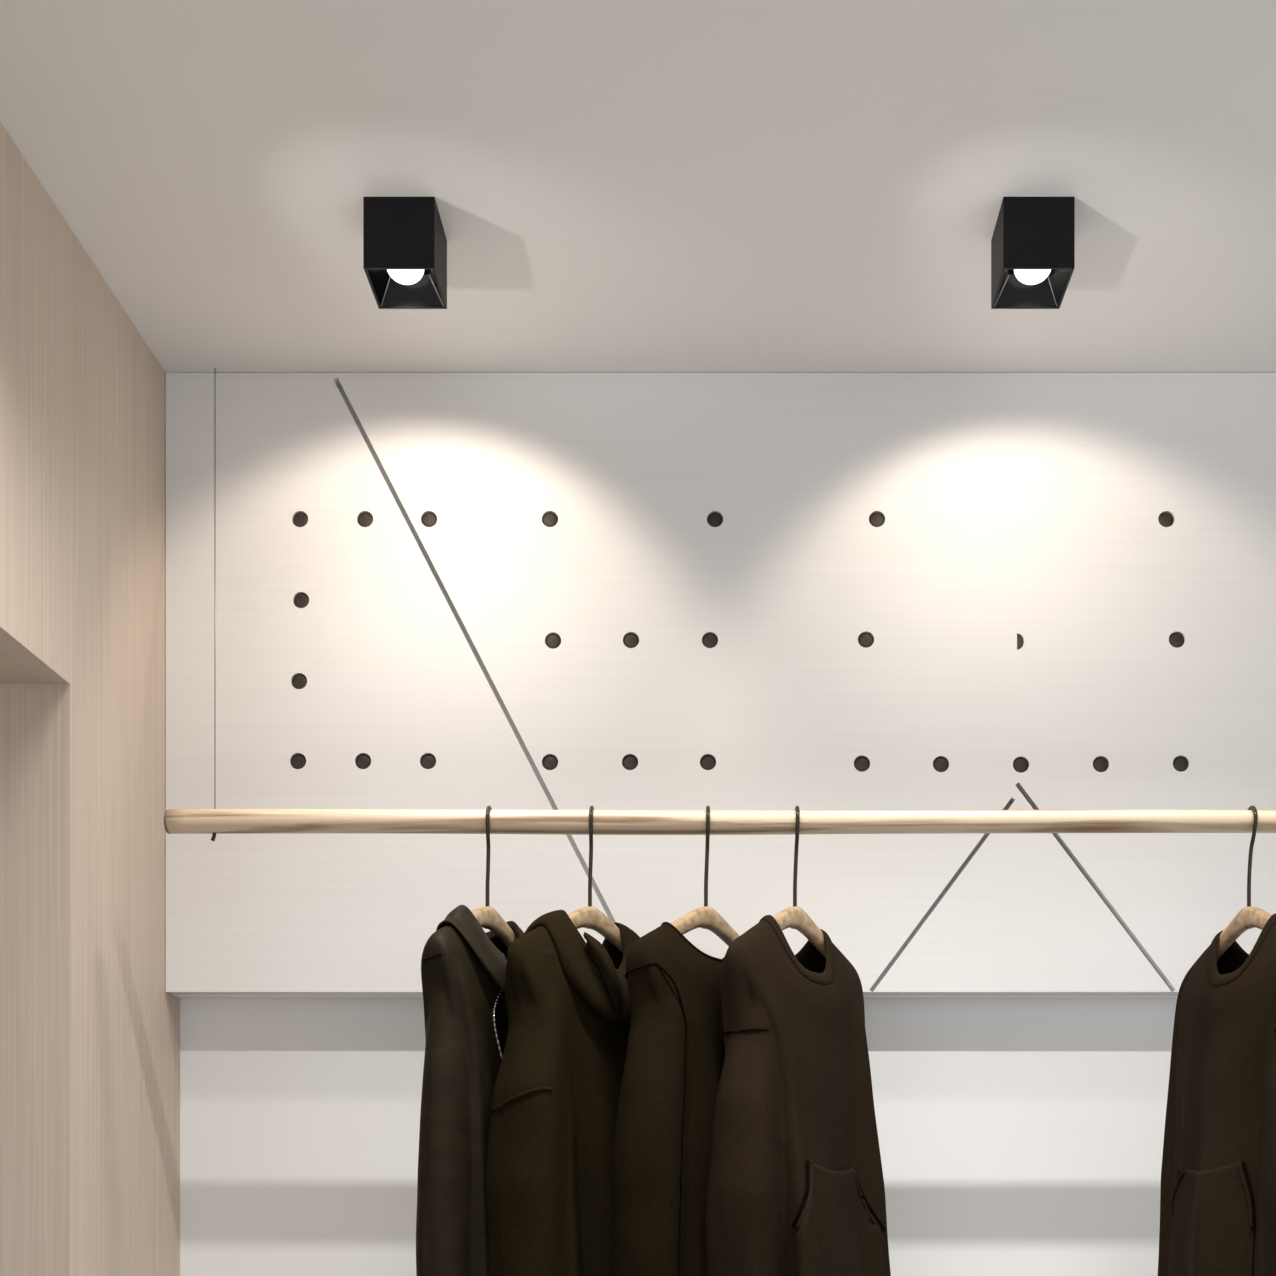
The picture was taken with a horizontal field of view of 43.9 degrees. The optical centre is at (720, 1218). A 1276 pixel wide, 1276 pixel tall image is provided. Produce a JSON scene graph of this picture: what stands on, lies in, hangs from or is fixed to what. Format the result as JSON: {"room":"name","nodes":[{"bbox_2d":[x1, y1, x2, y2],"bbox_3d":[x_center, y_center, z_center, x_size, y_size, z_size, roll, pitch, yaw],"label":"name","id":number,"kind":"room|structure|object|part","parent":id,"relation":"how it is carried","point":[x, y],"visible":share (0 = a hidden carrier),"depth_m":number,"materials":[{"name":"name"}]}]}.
{"room":"clothing store","nodes":[
{"label":"clothing store","id":0,"kind":"room"},
{"bbox_2d":[0,121,179,1275],"bbox_3d":[-1.087,0.051,1.730,0.340,2.898,2.050,0,0,0],"label":"wall","id":1,"kind":"structure","parent":0,"point":[90,1024],"depth_m":2.25,"materials":[{"name":"brown wood"}]},
{"bbox_2d":[0,0,1275,372],"bbox_3d":[0.941,-1.458,0.880,4.517,0.120,3.750,0,0,0],"label":"ceiling","id":2,"kind":"structure","parent":0,"point":[617,186],"depth_m":2.10,"materials":[{"name":"white paint"}]},
{"bbox_2d":[363,197,446,308],"bbox_3d":[-0.440,-1.349,2.207,0.097,0.097,0.097,0,0,0],"label":"ceiling lamp","id":3,"kind":"object","parent":2,"relation":"attached to","point":[405,241],"visible":1,"depth_m":2.16,"materials":[{"name":"black metal"}]},
{"bbox_3d":[-0.440,-1.328,2.201,0.052,0.042,0.052,0,0,0],"label":"bulb","id":4,"kind":"part","parent":3,"relation":"part of","materials":[{"name":"white glass"}]},
{"bbox_2d":[164,368,1275,840],"bbox_3d":[0.388,-0.975,2.442,2.441,0.846,0.304,0,0,0],"label":"rail","id":5,"kind":"object","parent":2,"relation":"hanging from","point":[214,821],"visible":0.99,"depth_m":2.29,"materials":[{"name":"brown wood"}]},
{"bbox_2d":[472,806,516,947],"bbox_3d":[-0.339,-0.493,2.306,0.022,0.221,0.228,0,0,23],"label":"clothes hanger","id":6,"kind":"object","parent":5,"relation":"hanging from","point":[487,916],"visible":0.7,"depth_m":2.31,"materials":[{"name":"brown wood"}]},
{"bbox_2d":[416,905,523,1275],"bbox_3d":[-0.332,-0.110,2.304,0.203,0.674,0.297,0,0,0],"label":"jacket","id":7,"kind":"object","parent":6,"relation":"hanging from","point":[463,966],"visible":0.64,"depth_m":2.18,"materials":[{"name":"black fabric"}]},
{"bbox_2d":[568,806,622,952],"bbox_3d":[-0.190,-0.487,2.306,0.030,0.232,0.269,0,0,36],"label":"clothes hanger","id":8,"kind":"object","parent":5,"relation":"hanging from","point":[589,917],"visible":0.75,"depth_m":2.31,"materials":[{"name":"brown wood"}]},
{"bbox_2d":[485,910,639,1275],"bbox_3d":[-0.179,-0.118,2.304,0.195,0.650,0.384,0,0,33],"label":"hoodie","id":9,"kind":"object","parent":8,"relation":"hanging from","point":[549,1188],"visible":0.64,"depth_m":2.19,"materials":[{"name":"brown fabric"}]},
{"bbox_2d":[524,910,639,1023],"bbox_3d":[-0.193,-0.346,2.309,0.153,0.193,0.251,0,0,38],"label":"hood","id":10,"kind":"object","parent":9,"relation":"attached to","point":[589,981],"depth_m":2.22,"materials":[{"name":"brown fabric"}]},
{"bbox_2d":[671,806,739,945],"bbox_3d":[-0.020,-0.488,2.306,0.030,0.231,0.266,0,0,36],"label":"clothes hanger","id":11,"kind":"object","parent":5,"relation":"hanging from","point":[706,917],"visible":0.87,"depth_m":2.30,"materials":[{"name":"brown wood"}]},
{"bbox_2d":[612,922,724,1275],"bbox_3d":[-0.023,-0.116,2.303,0.199,0.609,0.364,0,0,28],"label":"sweater","id":12,"kind":"object","parent":11,"relation":"hanging from","point":[674,1061],"visible":0.61,"depth_m":2.18,"materials":[{"name":"black fabric"}]},
{"bbox_2d":[773,806,825,958],"bbox_3d":[0.110,-0.488,2.306,0.029,0.231,0.266,0,0,34],"label":"clothes hanger","id":13,"kind":"object","parent":5,"relation":"hanging from","point":[795,917],"visible":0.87,"depth_m":2.31,"materials":[{"name":"brown wood"}]},
{"bbox_2d":[705,915,890,1275],"bbox_3d":[0.110,-0.132,2.304,0.187,0.603,0.364,0,0,36],"label":"sweatshirt","id":14,"kind":"object","parent":13,"relation":"hanging from","point":[796,1187],"visible":0.99,"depth_m":2.20,"materials":[{"name":"black fabric"}]},
{"bbox_2d":[1217,806,1271,959],"bbox_3d":[0.771,-0.488,2.307,0.023,0.231,0.265,0,0,-14],"label":"clothes hanger","id":15,"kind":"object","parent":5,"relation":"hanging from","point":[1249,917],"visible":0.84,"depth_m":2.31,"materials":[{"name":"brown wood"}]},
{"bbox_2d":[1158,913,1275,1275],"bbox_3d":[0.761,-0.132,2.306,0.191,0.604,0.370,0,0,-11],"label":"sweatshirt","id":16,"kind":"object","parent":15,"relation":"hanging from","point":[1218,1188],"visible":1,"depth_m":2.25,"materials":[{"name":"black fabric"}]},
{"bbox_2d":[991,197,1074,308],"bbox_3d":[0.435,-1.349,2.207,0.097,0.097,0.097,0,0,0],"label":"ceiling lamp","id":17,"kind":"object","parent":2,"relation":"attached to","point":[1033,240],"visible":1,"depth_m":2.16,"materials":[{"name":"black metal"}]},
{"bbox_3d":[0.435,-1.328,2.201,0.052,0.042,0.052,0,0,0],"label":"bulb","id":18,"kind":"part","parent":17,"relation":"part of","materials":[{"name":"white glass"}]},
{"bbox_2d":[180,998,1176,1275],"bbox_3d":[1.141,0.051,2.717,4.117,2.898,0.077,0,0,0],"label":"wall","id":19,"kind":"structure","parent":0,"point":[1017,1136],"depth_m":2.68,"materials":[{"name":"white paint"}]},
{"bbox_2d":[166,373,1275,997],"bbox_3d":[1.142,-0.885,2.641,4.116,1.023,0.072,0,0,0],"label":"wall panel","id":20,"kind":"object","parent":19,"relation":"attached to","point":[435,591],"visible":1,"depth_m":2.60,"materials":[{"name":"white wood"}]}
]}

